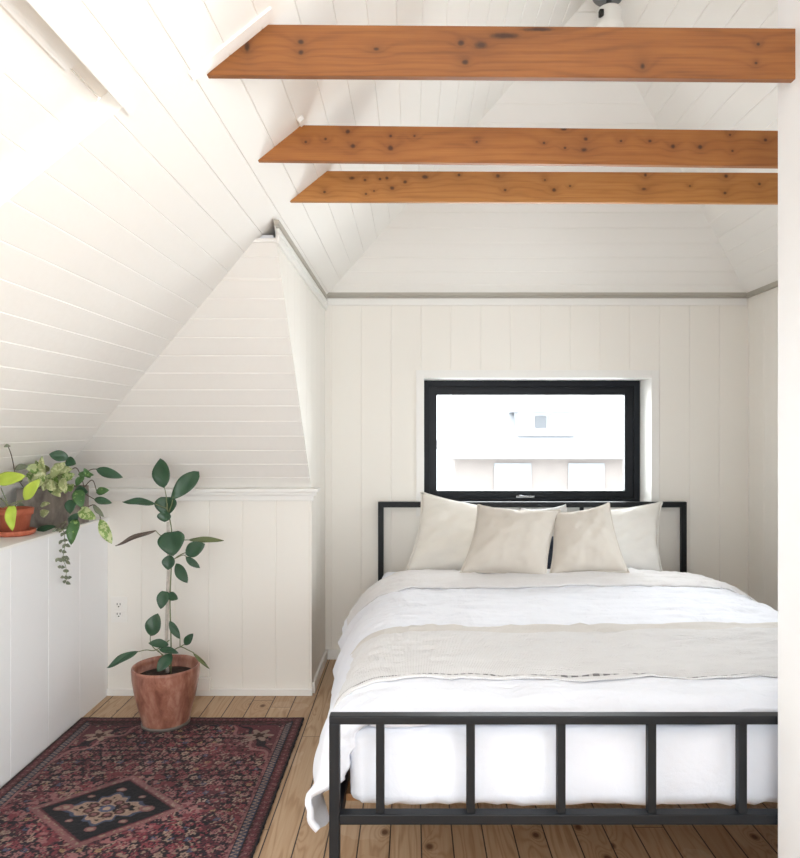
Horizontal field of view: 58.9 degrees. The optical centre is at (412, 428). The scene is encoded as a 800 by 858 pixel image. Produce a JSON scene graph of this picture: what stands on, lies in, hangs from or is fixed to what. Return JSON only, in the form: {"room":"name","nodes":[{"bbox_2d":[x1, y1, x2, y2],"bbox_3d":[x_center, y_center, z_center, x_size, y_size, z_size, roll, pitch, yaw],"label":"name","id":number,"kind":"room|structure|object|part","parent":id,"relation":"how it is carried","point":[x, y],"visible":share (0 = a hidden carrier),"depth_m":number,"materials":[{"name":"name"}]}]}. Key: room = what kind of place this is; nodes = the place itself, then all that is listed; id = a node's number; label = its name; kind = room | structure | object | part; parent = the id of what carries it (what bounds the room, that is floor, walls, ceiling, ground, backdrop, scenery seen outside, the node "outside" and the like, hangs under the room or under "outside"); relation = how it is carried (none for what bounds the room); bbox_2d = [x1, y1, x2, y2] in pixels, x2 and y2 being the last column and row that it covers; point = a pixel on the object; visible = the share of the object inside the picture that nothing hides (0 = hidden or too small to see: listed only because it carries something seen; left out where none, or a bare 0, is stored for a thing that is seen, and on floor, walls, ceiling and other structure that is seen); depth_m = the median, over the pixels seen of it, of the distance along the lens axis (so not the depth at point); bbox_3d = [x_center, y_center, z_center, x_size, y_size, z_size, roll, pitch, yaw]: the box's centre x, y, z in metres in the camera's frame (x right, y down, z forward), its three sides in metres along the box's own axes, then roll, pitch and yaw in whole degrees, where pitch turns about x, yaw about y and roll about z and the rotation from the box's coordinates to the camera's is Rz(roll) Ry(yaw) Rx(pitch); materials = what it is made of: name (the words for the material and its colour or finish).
{"room":"attic bedroom","nodes":[
{"label":"attic bedroom","id":0,"kind":"room"},
{"bbox_2d":[0,519,107,787],"bbox_3d":[-1.361,0.795,0.480,0.003,0.790,5.360,0,0,0],"label":"wall","id":1,"kind":"structure","parent":0,"point":[54,633],"depth_m":2.65,"materials":[{"name":"white wood"}]},
{"bbox_2d":[0,517,107,550],"bbox_3d":[-1.577,0.399,0.479,0.441,0.010,5.359,0,0,0],"label":"trim","id":2,"kind":"structure","parent":1,"relation":"attached to","point":[5,542],"depth_m":2.56,"materials":[{"name":"white wood"}]},
{"bbox_2d":[0,472,39,536],"bbox_3d":[-1.439,0.272,2.549,0.160,0.244,0.306,0,0,-31],"label":"plant","id":3,"kind":"object","parent":2,"relation":"on","point":[15,520],"visible":1,"depth_m":2.55,"materials":[{"name":"green plant"}]},
{"bbox_3d":[-1.434,0.262,2.510,0.126,0.101,0.023,0,0,0],"label":"stem","id":4,"kind":"part","parent":3,"relation":"part of","materials":[{"name":"green plant"}]},
{"bbox_3d":[-1.475,0.338,2.620,0.134,0.088,0.134,0,0,0],"label":"pot","id":5,"kind":"part","parent":3,"relation":"part of","materials":[{"name":"ceramic"}]},
{"bbox_2d":[4,444,122,544],"bbox_3d":[-1.321,0.239,2.715,0.370,0.378,0.706,0,0,-25],"label":"potted plant","id":6,"kind":"object","parent":2,"relation":"on","point":[55,502],"visible":0.93,"depth_m":2.67,"materials":[{"name":"plant"}]},
{"bbox_3d":[-1.466,0.316,2.895,0.201,0.155,0.190,0,0,0],"label":"planter","id":7,"kind":"part","parent":6,"relation":"part of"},
{"bbox_3d":[-1.445,0.207,2.591,0.399,0.301,0.396,0,0,22],"label":"stem","id":8,"kind":"part","parent":6,"relation":"part of","materials":[{"name":"green plant"}]},
{"bbox_2d":[52,521,71,584],"bbox_3d":[-1.333,0.480,2.704,0.065,0.239,0.133,0,0,0],"label":"trailing plant","id":9,"kind":"object","parent":6,"relation":"hanging from","point":[61,559],"visible":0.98,"depth_m":2.70,"materials":[{"name":"green plant"}]},
{"bbox_3d":[-1.350,0.469,2.704,0.050,0.216,0.124,0,0,-26],"label":"stem","id":10,"kind":"part","parent":9,"relation":"part of","materials":[{"name":"green plant"}]},
{"bbox_2d":[0,4,107,178],"bbox_3d":[-0.945,-0.331,0.515,0.760,0.616,1.630,0,0,0],"label":"ceiling","id":11,"kind":"structure","parent":0,"point":[38,97],"depth_m":1.23,"materials":[{"name":"white wood"}]},
{"bbox_2d":[0,67,121,205],"bbox_3d":[-0.933,-0.315,0.515,0.785,0.647,1.630,0,0,0],"label":"trim","id":12,"kind":"structure","parent":11,"relation":"attached to","point":[106,106],"depth_m":1.33,"materials":[{"name":"white wood"}]},
{"bbox_2d":[0,0,134,115],"bbox_3d":[-0.562,-0.618,0.525,0.066,0.044,1.650,0,0,0],"label":"trim","id":13,"kind":"structure","parent":11,"relation":"attached to","point":[30,14],"depth_m":1.11,"materials":[{"name":"white wood"}]},
{"bbox_2d":[67,238,311,487],"bbox_3d":[-1.032,-0.182,2.744,1.164,0.891,0.821,0,0,0],"label":"ceiling","id":14,"kind":"structure","parent":0,"point":[220,402],"depth_m":2.83,"materials":[{"name":"white wood"}]},
{"bbox_2d":[89,501,311,688],"bbox_3d":[-1.125,0.725,3.161,1.350,0.930,0.003,0,0,0],"label":"wall","id":15,"kind":"structure","parent":0,"point":[247,607],"depth_m":3.16,"materials":[{"name":"white wood"}]},
{"bbox_2d":[111,597,126,621],"bbox_3d":[-1.308,0.807,3.155,0.071,0.114,0.009,0,0,0],"label":"wall outlet","id":16,"kind":"object","parent":15,"relation":"attached to","point":[118,604],"visible":1,"depth_m":3.15,"materials":[{"name":"white plastic"}]},
{"bbox_2d":[115,602,122,607],"bbox_3d":[-1.308,0.785,3.152,0.034,0.028,0.003,0,0,0],"label":"socket","id":17,"kind":"object","parent":16,"relation":"attached to","point":[117,604],"depth_m":3.15,"materials":[{"name":"white plastic"}]},
{"bbox_2d":[115,611,122,617],"bbox_3d":[-1.308,0.828,3.152,0.034,0.028,0.003,0,0,0],"label":"socket","id":18,"kind":"object","parent":16,"relation":"attached to","point":[118,614],"depth_m":3.15,"materials":[{"name":"white plastic"}]},
{"bbox_2d":[89,487,320,500],"bbox_3d":[-1.108,0.294,3.163,1.384,0.056,0.095,0,0,0],"label":"trim","id":19,"kind":"structure","parent":15,"relation":"attached to","point":[114,494],"depth_m":3.13,"materials":[{"name":"white wood"}]},
{"bbox_2d":[107,689,311,695],"bbox_3d":[-0.903,1.175,3.154,0.914,0.030,0.012,0,0,0],"label":"baseboard","id":20,"kind":"structure","parent":15,"relation":"attached to","point":[110,692],"depth_m":3.15,"materials":[{"name":"white wood"}]},
{"bbox_2d":[196,677,210,690],"bbox_3d":[-0.949,1.131,3.136,0.107,0.055,0.022,0,0,0],"label":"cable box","id":21,"kind":"object","parent":20,"relation":"on","point":[204,683],"visible":0.51,"depth_m":3.12,"materials":[{"name":"white plastic"}]},
{"bbox_2d":[221,236,281,280],"bbox_3d":[-0.575,-0.610,2.440,0.250,0.200,0.001,0,0,0],"label":"wall","id":22,"kind":"structure","parent":0,"point":[275,236],"depth_m":2.44,"materials":[{"name":"white wood"}]},
{"bbox_2d":[0,0,585,506],"bbox_3d":[-0.580,-0.575,0.728,2.441,1.977,5.855,0,0,0],"label":"ceiling","id":23,"kind":"structure","parent":0,"point":[106,254],"depth_m":1.82,"materials":[{"name":"white wood"}]},
{"bbox_2d":[188,7,273,80],"bbox_3d":[-0.355,-0.754,1.389,0.163,0.134,0.027,0,0,0],"label":"trim","id":24,"kind":"structure","parent":23,"relation":"attached to","point":[264,17],"depth_m":1.39,"materials":[{"name":"white wood"}]},
{"bbox_2d":[297,115,305,126],"bbox_3d":[-0.290,-0.803,1.849,0.021,0.021,0.027,0,0,0],"label":"trim","id":25,"kind":"structure","parent":23,"relation":"attached to","point":[301,121],"depth_m":1.84,"materials":[{"name":"white"}]},
{"bbox_2d":[207,25,794,82],"bbox_3d":[0.178,-0.756,1.429,1.185,0.110,0.018,0,0,0],"label":"wooden beam","id":26,"kind":"structure","parent":23,"relation":"attached to","point":[334,52],"depth_m":1.42,"materials":[{"name":"brown wood"}]},
{"bbox_2d":[258,125,777,168],"bbox_3d":[0.641,-0.747,1.889,2.105,0.118,0.018,0,0,0],"label":"wooden beam","id":27,"kind":"structure","parent":23,"relation":"attached to","point":[307,143],"depth_m":1.88,"materials":[{"name":"brown wood"}]},
{"bbox_2d":[290,171,777,204],"bbox_3d":[0.641,-0.771,2.273,2.068,0.105,0.018,0,0,0],"label":"wooden beam","id":28,"kind":"structure","parent":23,"relation":"attached to","point":[332,186],"depth_m":2.26,"materials":[{"name":"brown wood"}]},
{"bbox_2d":[273,218,324,681],"bbox_3d":[-0.451,0.255,2.970,0.003,1.870,1.369,0,0,0],"label":"wall","id":29,"kind":"structure","parent":0,"point":[305,313],"depth_m":3.22,"materials":[{"name":"white wood"}]},
{"bbox_2d":[253,240,275,242],"bbox_3d":[-0.525,-0.622,2.386,0.150,0.011,0.096,0,0,0],"label":"trim","id":30,"kind":"structure","parent":29,"relation":"attached to","point":[254,241],"depth_m":2.34,"materials":[{"name":"white wood"}]},
{"bbox_2d":[274,219,327,298],"bbox_3d":[-0.442,-0.671,2.967,0.016,0.017,1.335,0,0,0],"label":"trim","id":31,"kind":"structure","parent":29,"relation":"attached to","point":[277,223],"depth_m":2.69,"materials":[{"name":"white wood"}]},
{"bbox_2d":[312,649,326,692],"bbox_3d":[-0.444,1.165,3.417,0.012,0.050,0.475,0,0,0],"label":"baseboard","id":32,"kind":"structure","parent":29,"relation":"attached to","point":[319,672],"depth_m":3.34,"materials":[{"name":"white wood"}]},
{"bbox_2d":[133,97,500,386],"bbox_3d":[0.000,-0.591,0.775,3.725,2.058,5.950,0,0,0],"label":"roof","id":33,"kind":"structure","parent":0,"point":[262,236],"depth_m":2.35,"materials":[{"name":"white wood"}]},
{"bbox_2d":[83,659,777,857],"bbox_3d":[0.000,1.215,0.752,3.600,0.050,5.905,0,0,0],"label":"floor","id":34,"kind":"structure","parent":0,"point":[287,833],"depth_m":2.08,"materials":[{"name":"brown wood"}]},
{"bbox_2d":[0,717,303,857],"bbox_3d":[-0.896,1.185,2.172,0.912,0.010,1.445,0,0,0],"label":"rug","id":35,"kind":"object","parent":34,"relation":"on","point":[111,787],"visible":0.95,"depth_m":2.31,"materials":[{"name":"fabric"}]},
{"bbox_2d":[107,458,223,732],"bbox_3d":[-0.987,0.651,2.842,0.436,1.059,0.263,0,0,0],"label":"rubber plant","id":36,"kind":"object","parent":35,"relation":"on","point":[164,686],"visible":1,"depth_m":2.83,"materials":[{"name":"green plant"}]},
{"bbox_3d":[-0.990,1.063,2.842,0.263,0.233,0.263,0,0,0],"label":"pot","id":37,"kind":"part","parent":36,"relation":"part of","materials":[{"name":"ceramic"}]},
{"bbox_3d":[-0.975,0.610,2.830,0.223,0.763,0.084,0,0,0],"label":"stem","id":38,"kind":"part","parent":36,"relation":"part of","materials":[{"name":"plant"}]},
{"bbox_2d":[329,502,777,857],"bbox_3d":[0.611,0.782,2.567,1.577,0.815,2.135,0,0,0],"label":"bed","id":39,"kind":"object","parent":34,"relation":"on","point":[339,793],"visible":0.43,"depth_m":1.50,"materials":[{"name":"black painted metal"}]},
{"bbox_3d":[-0.166,0.908,1.513,0.022,0.563,0.026,0,0,0],"label":"leg","id":40,"kind":"part","parent":39,"relation":"part of","materials":[{"name":"black metal"}]},
{"bbox_3d":[-0.164,0.837,2.568,0.024,0.037,2.084,0,0,0],"label":"rail","id":41,"kind":"part","parent":39,"relation":"part of","materials":[{"name":"black metal"}]},
{"bbox_3d":[-0.162,0.796,3.622,0.028,0.788,0.024,0,0,0],"label":"leg","id":42,"kind":"part","parent":39,"relation":"part of","materials":[{"name":"black metal"}]},
{"bbox_3d":[0.612,0.389,3.622,1.576,0.028,0.024,0,0,0],"label":"headboard rail","id":43,"kind":"part","parent":39,"relation":"part of","materials":[{"name":"black metal"}]},
{"bbox_3d":[0.608,0.619,1.513,1.570,0.018,0.026,0,0,0],"label":"footboard rail","id":44,"kind":"part","parent":39,"relation":"part of","materials":[{"name":"black metal"}]},
{"bbox_3d":[0.608,0.829,1.512,1.526,0.022,0.027,0,0,0],"label":"footboard rail","id":45,"kind":"part","parent":39,"relation":"part of","materials":[{"name":"black metal"}]},
{"bbox_2d":[350,572,777,805],"bbox_3d":[0.579,0.746,2.460,1.447,0.184,1.831,0,0,0],"label":"mattress","id":46,"kind":"object","parent":39,"relation":"on","point":[515,764],"visible":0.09,"depth_m":1.55,"materials":[{"name":"white fabric"}]},
{"bbox_2d":[405,491,476,570],"bbox_3d":[0.296,0.501,3.376,0.677,0.382,0.255,0,0,0],"label":"bed pillow","id":47,"kind":"object","parent":46,"relation":"on","point":[446,527],"visible":0.37,"depth_m":3.32,"materials":[{"name":"fabric"}]},
{"bbox_2d":[305,567,777,832],"bbox_3d":[0.604,0.751,2.356,1.800,0.302,1.613,0,0,0],"label":"duvet","id":48,"kind":"object","parent":46,"relation":"on","point":[424,596],"visible":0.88,"depth_m":2.31,"materials":[{"name":"white fabric"}]},
{"bbox_2d":[459,504,560,573],"bbox_3d":[0.437,0.497,3.116,0.475,0.306,0.218,0,0,0],"label":"throw cushion","id":49,"kind":"object","parent":48,"relation":"on","point":[503,540],"visible":0.93,"depth_m":3.05,"materials":[{"name":"beige fabric"}]},
{"bbox_2d":[323,622,777,792],"bbox_3d":[0.588,0.737,1.969,1.666,0.278,0.574,0,0,0],"label":"throw blanket","id":50,"kind":"object","parent":48,"relation":"on","point":[578,652],"visible":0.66,"depth_m":1.93,"materials":[{"name":"beige fabric"}]},
{"bbox_2d":[550,502,629,572],"bbox_3d":[0.761,0.491,3.131,0.352,0.312,0.191,0,0,0],"label":"throw cushion","id":51,"kind":"object","parent":48,"relation":"on","point":[583,540],"visible":0.91,"depth_m":3.07,"materials":[{"name":"beige fabric"}]},
{"bbox_2d":[520,504,566,535],"bbox_3d":[0.617,0.529,3.466,0.394,0.302,0.148,0,0,0],"label":"bed pillow","id":52,"kind":"object","parent":46,"relation":"on","point":[562,508],"visible":0.03,"depth_m":3.52,"materials":[{"name":"grey fabric"}]},
{"bbox_2d":[547,536,552,568],"bbox_3d":[0.618,0.587,3.243,0.232,0.190,0.117,0,0,0],"label":"frame","id":53,"kind":"object","parent":46,"relation":"on","point":[550,554],"visible":0.06,"depth_m":3.22,"materials":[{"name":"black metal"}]},
{"bbox_2d":[611,501,662,571],"bbox_3d":[0.932,0.531,3.405,0.626,0.339,0.237,0,0,0],"label":"bed pillow","id":54,"kind":"object","parent":46,"relation":"on","point":[636,528],"visible":0.33,"depth_m":3.37,"materials":[{"name":"white fabric"}]},
{"bbox_3d":[1.386,0.796,3.622,0.028,0.788,0.024,0,0,0],"label":"leg","id":55,"kind":"part","parent":39,"relation":"part of","materials":[{"name":"black metal"}]},
{"bbox_2d":[325,298,747,649],"bbox_3d":[0.641,0.247,3.656,2.182,1.885,0.003,0,0,0],"label":"wall","id":56,"kind":"structure","parent":0,"point":[374,353],"depth_m":3.65,"materials":[{"name":"white wood"}]},
{"bbox_2d":[327,649,340,659],"bbox_3d":[0.647,1.165,3.649,2.170,0.050,0.012,0,0,0],"label":"baseboard","id":57,"kind":"structure","parent":56,"relation":"attached to","point":[332,654],"depth_m":3.64,"materials":[{"name":"white wood"}]},
{"bbox_2d":[276,228,746,309],"bbox_3d":[0.636,-0.640,2.994,2.172,0.061,1.319,0,0,0],"label":"trim","id":58,"kind":"structure","parent":56,"relation":"attached to","point":[281,241],"depth_m":3.65,"materials":[{"name":"white wood"}]},
{"bbox_2d":[416,370,658,515],"bbox_3d":[0.645,0.076,3.767,1.254,0.754,0.247,0,0,0],"label":"window","id":59,"kind":"structure","parent":56,"relation":"in","point":[639,389],"depth_m":3.83,"materials":[{"name":"metal"}]},
{"bbox_3d":[0.610,0.368,3.827,0.100,0.018,0.030,0,0,0],"label":"handle","id":60,"kind":"part","parent":59,"relation":"part of","materials":[{"name":"metal"}]},
{"bbox_3d":[0.644,0.075,3.861,1.110,0.607,0.038,0,0,0],"label":"sash","id":61,"kind":"part","parent":59,"relation":"part of","materials":[{"name":"black metal"}]},
{"bbox_2d":[327,280,777,297],"bbox_3d":[0.641,-0.690,2.572,2.182,0.036,2.165,0,0,0],"label":"trim","id":62,"kind":"structure","parent":56,"relation":"attached to","point":[770,286],"depth_m":3.63,"materials":[{"name":"white wood"}]},
{"bbox_2d":[330,0,777,292],"bbox_3d":[0.656,-1.110,0.728,2.212,0.908,5.855,0,0,0],"label":"ceiling","id":63,"kind":"structure","parent":0,"point":[426,247],"depth_m":3.29,"materials":[{"name":"white wood"}]},
{"bbox_2d":[593,0,622,26],"bbox_3d":[0.683,-1.413,2.460,0.112,0.263,0.112,0,0,0],"label":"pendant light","id":64,"kind":"object","parent":63,"relation":"hanging from","point":[609,14],"visible":0.5,"depth_m":2.42,"materials":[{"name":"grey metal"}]},
{"bbox_2d":[748,287,777,610],"bbox_3d":[1.733,0.250,2.553,0.003,1.880,2.205,0,0,0],"label":"wall","id":65,"kind":"structure","parent":0,"point":[762,307],"depth_m":3.50,"materials":[{"name":"white wood"}]},
{"bbox_2d":[778,0,799,857],"bbox_3d":[1.260,-0.145,1.119,0.984,2.671,0.738,0,0,0],"label":"wall partition","id":66,"kind":"structure","parent":0,"point":[788,10],"depth_m":1.44,"materials":[{"name":"white paint"}]},
{"label":"outside","id":67,"kind":"structure","parent":0,"visible":0},
{"bbox_3d":[2.500,4.240,17.100,45.000,0.100,25.800,0,0,0],"label":"ground","id":68,"kind":"structure","parent":67,"visible":0},
{"bbox_2d":[437,395,622,489],"bbox_3d":[5.051,0.390,18.000,8.698,7.600,8.800,0,0,0],"label":"house","id":69,"kind":"structure","parent":68,"relation":"on","point":[485,442],"depth_m":14.00,"materials":[{"name":"white"}]}
]}

